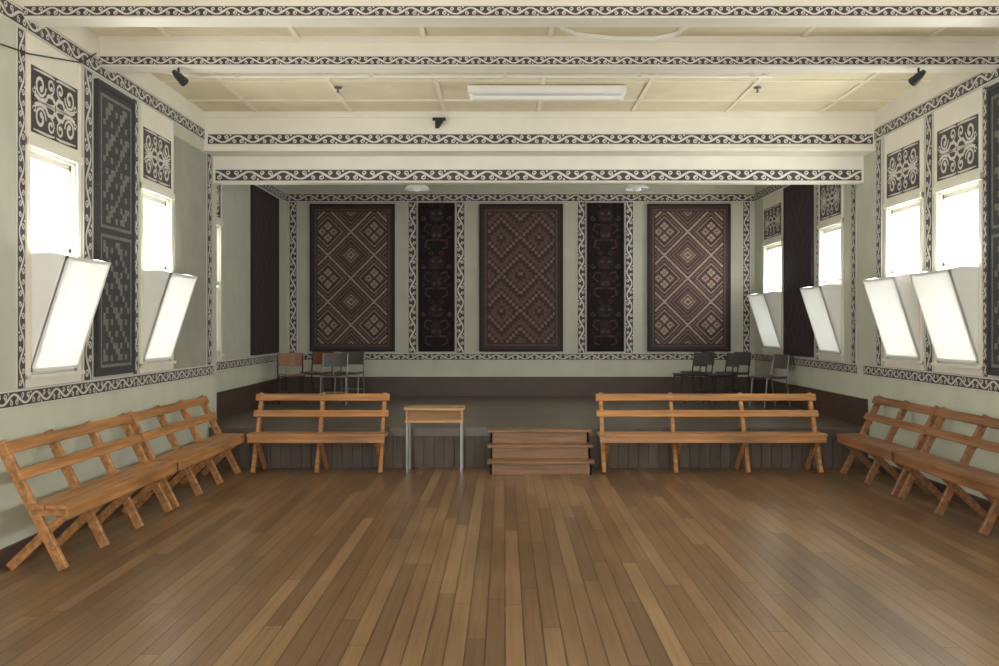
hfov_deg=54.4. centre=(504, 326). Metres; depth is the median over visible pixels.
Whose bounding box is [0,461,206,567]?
baseboard
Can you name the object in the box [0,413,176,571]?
wooden bench
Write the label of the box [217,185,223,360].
frame
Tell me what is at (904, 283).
side cheeks
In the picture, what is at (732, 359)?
chair
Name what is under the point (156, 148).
decorative panel
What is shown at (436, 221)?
carved wall panel
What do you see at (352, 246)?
wall panel
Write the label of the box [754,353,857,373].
trim
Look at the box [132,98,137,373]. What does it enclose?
trim
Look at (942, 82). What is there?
trim
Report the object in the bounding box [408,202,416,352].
trim
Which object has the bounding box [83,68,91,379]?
trim
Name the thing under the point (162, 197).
frame
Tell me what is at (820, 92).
ceiling
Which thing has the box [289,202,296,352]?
trim
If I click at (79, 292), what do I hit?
pane
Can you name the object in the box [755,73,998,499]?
wall
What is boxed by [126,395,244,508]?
wooden bench
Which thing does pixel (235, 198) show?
wall
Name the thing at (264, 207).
wall panel
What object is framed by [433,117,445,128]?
metal bracket
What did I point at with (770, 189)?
trim
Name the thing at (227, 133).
ceiling beam
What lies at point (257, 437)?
wooden bench
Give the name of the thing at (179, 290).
pane
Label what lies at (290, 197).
trim
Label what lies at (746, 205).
trim
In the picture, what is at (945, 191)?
frame
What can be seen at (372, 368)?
wall
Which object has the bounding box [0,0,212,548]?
wall
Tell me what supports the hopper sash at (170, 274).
attached to the wall at (16, 524)
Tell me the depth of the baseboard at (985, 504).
9.18 m
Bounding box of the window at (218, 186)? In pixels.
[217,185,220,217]
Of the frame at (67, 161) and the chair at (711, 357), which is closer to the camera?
the frame at (67, 161)
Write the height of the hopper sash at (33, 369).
0.850 m
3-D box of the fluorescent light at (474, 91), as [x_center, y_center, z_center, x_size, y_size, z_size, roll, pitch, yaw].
[0.430,-2.401,10.000,1.620,0.132,0.180,0,0,0]
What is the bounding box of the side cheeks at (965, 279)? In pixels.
[913,266,977,357]
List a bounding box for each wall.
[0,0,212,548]
[213,183,216,421]
[217,185,285,391]
[286,185,754,376]
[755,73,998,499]
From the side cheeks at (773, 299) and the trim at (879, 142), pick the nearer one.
the trim at (879, 142)
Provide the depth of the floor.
6.35 m
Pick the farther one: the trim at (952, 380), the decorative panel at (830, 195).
the decorative panel at (830, 195)
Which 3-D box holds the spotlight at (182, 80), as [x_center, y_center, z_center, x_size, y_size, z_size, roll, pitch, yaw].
[-2.805,-2.154,8.351,0.085,0.152,0.158,0,0,34]
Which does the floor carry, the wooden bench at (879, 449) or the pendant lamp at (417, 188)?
the wooden bench at (879, 449)
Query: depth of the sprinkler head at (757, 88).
9.99 m
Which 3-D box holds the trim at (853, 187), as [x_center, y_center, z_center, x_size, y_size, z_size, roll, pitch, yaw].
[4.263,-0.845,11.875,0.013,2.572,0.150,0,0,0]
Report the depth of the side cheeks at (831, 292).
12.31 m
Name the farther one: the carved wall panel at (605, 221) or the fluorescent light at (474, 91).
the carved wall panel at (605, 221)
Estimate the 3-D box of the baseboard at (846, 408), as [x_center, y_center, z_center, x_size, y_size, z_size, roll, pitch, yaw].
[4.254,1.015,14.005,0.030,0.330,5.170,0,0,0]
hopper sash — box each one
[31,256,110,371]
[143,273,196,361]
[747,293,780,347]
[800,286,840,352]
[862,276,919,358]
[910,269,977,363]
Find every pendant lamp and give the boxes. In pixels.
[405,185,428,191]
[625,185,648,191]
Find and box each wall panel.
[94,78,134,376]
[250,185,278,355]
[310,204,394,351]
[418,203,454,351]
[479,204,562,351]
[587,203,623,351]
[647,204,730,351]
[783,185,813,356]
[986,82,998,375]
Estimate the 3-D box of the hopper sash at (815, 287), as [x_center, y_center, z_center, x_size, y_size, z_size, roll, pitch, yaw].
[4.123,-0.095,12.710,0.292,0.850,0.800,0,0,0]
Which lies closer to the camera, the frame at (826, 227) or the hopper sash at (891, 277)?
the hopper sash at (891, 277)
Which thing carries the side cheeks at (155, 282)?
attached to the wall at (16, 524)
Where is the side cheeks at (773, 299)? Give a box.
[752,292,780,344]
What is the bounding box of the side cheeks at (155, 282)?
[143,270,190,355]
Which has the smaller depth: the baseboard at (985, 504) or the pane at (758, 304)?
the baseboard at (985, 504)
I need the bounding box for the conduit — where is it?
[164,73,772,77]
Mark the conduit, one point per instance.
(237, 75)
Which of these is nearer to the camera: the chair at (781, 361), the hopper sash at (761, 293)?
the chair at (781, 361)
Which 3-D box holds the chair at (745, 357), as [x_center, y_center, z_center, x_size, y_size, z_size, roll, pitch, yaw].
[3.663,0.792,15.601,0.468,0.772,0.402,0,0,-27]
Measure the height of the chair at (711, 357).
0.772 m
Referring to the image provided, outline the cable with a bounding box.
[0,43,96,62]
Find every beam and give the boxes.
[22,0,998,26]
[98,36,998,72]
[203,111,875,155]
[213,156,863,184]
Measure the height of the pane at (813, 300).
0.816 m
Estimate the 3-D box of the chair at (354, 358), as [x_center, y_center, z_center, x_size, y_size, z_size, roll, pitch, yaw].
[-2.520,0.792,15.753,0.402,0.772,0.468,0,0,6]
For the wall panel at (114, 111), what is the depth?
8.56 m
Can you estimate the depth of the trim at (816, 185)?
13.27 m
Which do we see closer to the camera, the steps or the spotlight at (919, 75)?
the spotlight at (919, 75)
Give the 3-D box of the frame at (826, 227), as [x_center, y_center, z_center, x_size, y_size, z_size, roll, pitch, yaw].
[4.324,-0.848,12.710,0.210,2.575,0.940,0,0,0]
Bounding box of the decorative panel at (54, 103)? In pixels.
[31,64,77,149]
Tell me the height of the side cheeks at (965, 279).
0.865 m
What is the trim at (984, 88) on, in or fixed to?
attached to the wall at (977, 402)
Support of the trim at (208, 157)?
attached to the wall at (16, 524)
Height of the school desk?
0.740 m
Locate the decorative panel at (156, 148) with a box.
[143,126,170,188]
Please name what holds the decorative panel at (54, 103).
in the wall at (16, 524)
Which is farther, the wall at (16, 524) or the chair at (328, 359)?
the chair at (328, 359)
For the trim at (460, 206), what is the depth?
16.59 m
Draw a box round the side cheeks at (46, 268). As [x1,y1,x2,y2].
[31,252,104,367]
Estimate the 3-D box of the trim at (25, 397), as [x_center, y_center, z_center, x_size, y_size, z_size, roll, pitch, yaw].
[-3.468,0.510,6.770,0.013,0.120,9.542,0,0,0]
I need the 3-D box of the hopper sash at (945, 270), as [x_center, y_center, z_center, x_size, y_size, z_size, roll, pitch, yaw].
[4.123,-0.095,9.140,0.292,0.850,0.820,0,0,0]
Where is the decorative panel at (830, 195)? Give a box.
[820,185,840,220]
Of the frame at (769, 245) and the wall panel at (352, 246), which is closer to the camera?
the frame at (769, 245)
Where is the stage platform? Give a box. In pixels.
[208,396,868,467]
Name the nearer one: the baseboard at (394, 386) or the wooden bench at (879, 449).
the wooden bench at (879, 449)
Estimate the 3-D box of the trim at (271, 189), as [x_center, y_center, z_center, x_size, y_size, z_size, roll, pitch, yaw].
[-3.744,-2.210,14.170,0.013,0.140,4.842,0,0,0]
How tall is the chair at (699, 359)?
0.772 m
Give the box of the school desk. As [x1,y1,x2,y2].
[404,405,464,472]
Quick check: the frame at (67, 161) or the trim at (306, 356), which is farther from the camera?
the trim at (306, 356)
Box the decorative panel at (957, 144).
[937,114,977,181]
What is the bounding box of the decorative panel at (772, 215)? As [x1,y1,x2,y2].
[764,203,780,239]
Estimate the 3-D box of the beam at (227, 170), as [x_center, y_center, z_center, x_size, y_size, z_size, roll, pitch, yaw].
[0.398,-2.100,11.644,7.743,0.760,0.193,0,0,0]
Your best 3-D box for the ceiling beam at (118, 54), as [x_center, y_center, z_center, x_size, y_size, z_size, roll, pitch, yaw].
[0.397,-2.355,8.400,7.744,0.250,0.240,0,0,0]
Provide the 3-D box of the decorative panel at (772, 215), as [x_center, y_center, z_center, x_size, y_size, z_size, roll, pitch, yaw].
[4.259,-1.675,15.450,0.019,0.550,1.060,0,0,0]
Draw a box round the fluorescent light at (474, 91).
[468,85,626,100]
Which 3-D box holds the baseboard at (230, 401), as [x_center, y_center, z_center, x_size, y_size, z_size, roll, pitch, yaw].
[-3.735,1.015,14.155,0.030,0.330,4.870,0,0,0]
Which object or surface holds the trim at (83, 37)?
attached to the wall at (16, 524)
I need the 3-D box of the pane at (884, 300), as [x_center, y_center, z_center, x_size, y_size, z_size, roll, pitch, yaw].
[4.119,-0.095,10.390,0.265,0.816,0.810,0,0,0]
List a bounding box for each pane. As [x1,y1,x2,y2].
[35,260,107,367]
[146,276,195,358]
[749,295,779,346]
[801,288,838,350]
[864,279,916,356]
[912,272,974,360]
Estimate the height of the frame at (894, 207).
2.575 m
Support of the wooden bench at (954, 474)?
on the floor
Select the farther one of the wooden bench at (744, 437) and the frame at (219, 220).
the frame at (219, 220)
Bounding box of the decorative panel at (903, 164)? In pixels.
[887,140,919,197]
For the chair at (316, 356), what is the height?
0.772 m
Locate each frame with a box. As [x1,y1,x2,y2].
[25,32,84,387]
[139,102,175,372]
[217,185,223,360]
[761,188,782,354]
[816,185,843,361]
[882,118,923,369]
[931,88,982,375]
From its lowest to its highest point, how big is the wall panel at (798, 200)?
2.520 m
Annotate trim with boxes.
[0,0,204,139]
[0,365,213,409]
[16,27,24,388]
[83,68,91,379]
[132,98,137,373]
[206,153,211,364]
[217,354,276,370]
[257,185,285,201]
[287,194,753,201]
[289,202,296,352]
[303,353,753,359]
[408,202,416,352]
[456,202,464,352]
[577,202,585,352]
[625,202,633,352]
[743,202,749,351]
[754,185,786,201]
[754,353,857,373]
[816,185,817,358]
[851,185,855,362]
[863,365,998,392]
[874,69,998,139]
[876,139,881,365]
[926,113,932,370]
[983,85,988,376]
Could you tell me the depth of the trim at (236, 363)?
14.00 m
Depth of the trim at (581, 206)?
16.59 m
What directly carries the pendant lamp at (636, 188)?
hanging from the ceiling
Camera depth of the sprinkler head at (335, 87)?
9.99 m
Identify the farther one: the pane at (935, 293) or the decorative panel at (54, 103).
the pane at (935, 293)
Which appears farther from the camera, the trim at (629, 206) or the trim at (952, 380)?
the trim at (629, 206)
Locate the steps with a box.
[487,429,594,474]
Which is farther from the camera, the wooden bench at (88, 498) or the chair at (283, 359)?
the chair at (283, 359)
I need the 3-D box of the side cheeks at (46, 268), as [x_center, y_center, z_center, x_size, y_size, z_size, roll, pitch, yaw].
[-3.343,-0.113,7.470,0.302,0.865,0.760,0,0,0]
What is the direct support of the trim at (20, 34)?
attached to the wall at (16, 524)
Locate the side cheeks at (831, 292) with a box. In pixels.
[805,284,840,348]
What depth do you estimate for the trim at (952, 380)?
9.59 m
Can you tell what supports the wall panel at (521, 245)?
attached to the wall at (372, 368)
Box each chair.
[277,353,305,404]
[299,352,333,393]
[320,353,347,404]
[334,352,364,393]
[672,353,709,403]
[680,352,714,393]
[703,353,740,404]
[715,352,750,401]
[749,354,790,407]
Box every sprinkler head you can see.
[334,86,341,92]
[754,86,760,92]
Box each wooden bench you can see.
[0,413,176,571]
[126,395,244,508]
[246,393,389,473]
[595,393,827,473]
[836,395,939,496]
[893,407,998,535]
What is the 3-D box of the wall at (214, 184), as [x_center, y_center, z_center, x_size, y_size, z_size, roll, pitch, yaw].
[-3.692,-0.415,11.625,0.436,4.130,0.150,0,0,0]
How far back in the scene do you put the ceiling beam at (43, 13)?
7.00 m
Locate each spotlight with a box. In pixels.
[172,68,188,85]
[908,68,925,85]
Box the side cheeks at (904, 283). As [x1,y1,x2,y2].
[867,274,919,354]
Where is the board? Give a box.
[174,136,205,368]
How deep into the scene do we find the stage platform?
11.42 m
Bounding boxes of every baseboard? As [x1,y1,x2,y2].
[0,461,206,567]
[217,377,286,417]
[287,377,752,395]
[753,379,867,425]
[868,458,998,518]
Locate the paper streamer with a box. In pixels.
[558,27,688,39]
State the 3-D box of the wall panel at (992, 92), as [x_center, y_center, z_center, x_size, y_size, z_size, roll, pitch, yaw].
[4.248,-0.840,8.115,0.042,2.520,0.830,0,0,0]
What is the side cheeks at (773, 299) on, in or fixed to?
attached to the wall at (977, 402)
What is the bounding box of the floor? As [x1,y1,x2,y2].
[0,467,998,665]
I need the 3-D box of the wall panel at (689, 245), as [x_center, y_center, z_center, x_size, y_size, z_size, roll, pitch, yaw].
[3.140,-0.840,16.579,1.420,2.520,0.042,0,0,0]
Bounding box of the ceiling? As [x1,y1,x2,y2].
[87,27,998,111]
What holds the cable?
attached to the wall at (16, 524)
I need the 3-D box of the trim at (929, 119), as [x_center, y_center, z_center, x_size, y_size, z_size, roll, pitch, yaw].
[4.263,-0.845,9.760,0.013,2.572,0.160,0,0,0]
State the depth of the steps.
11.03 m
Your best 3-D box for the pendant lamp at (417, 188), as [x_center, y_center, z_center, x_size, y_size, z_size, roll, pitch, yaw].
[-1.130,-2.110,12.500,0.310,0.740,0.310,0,0,0]

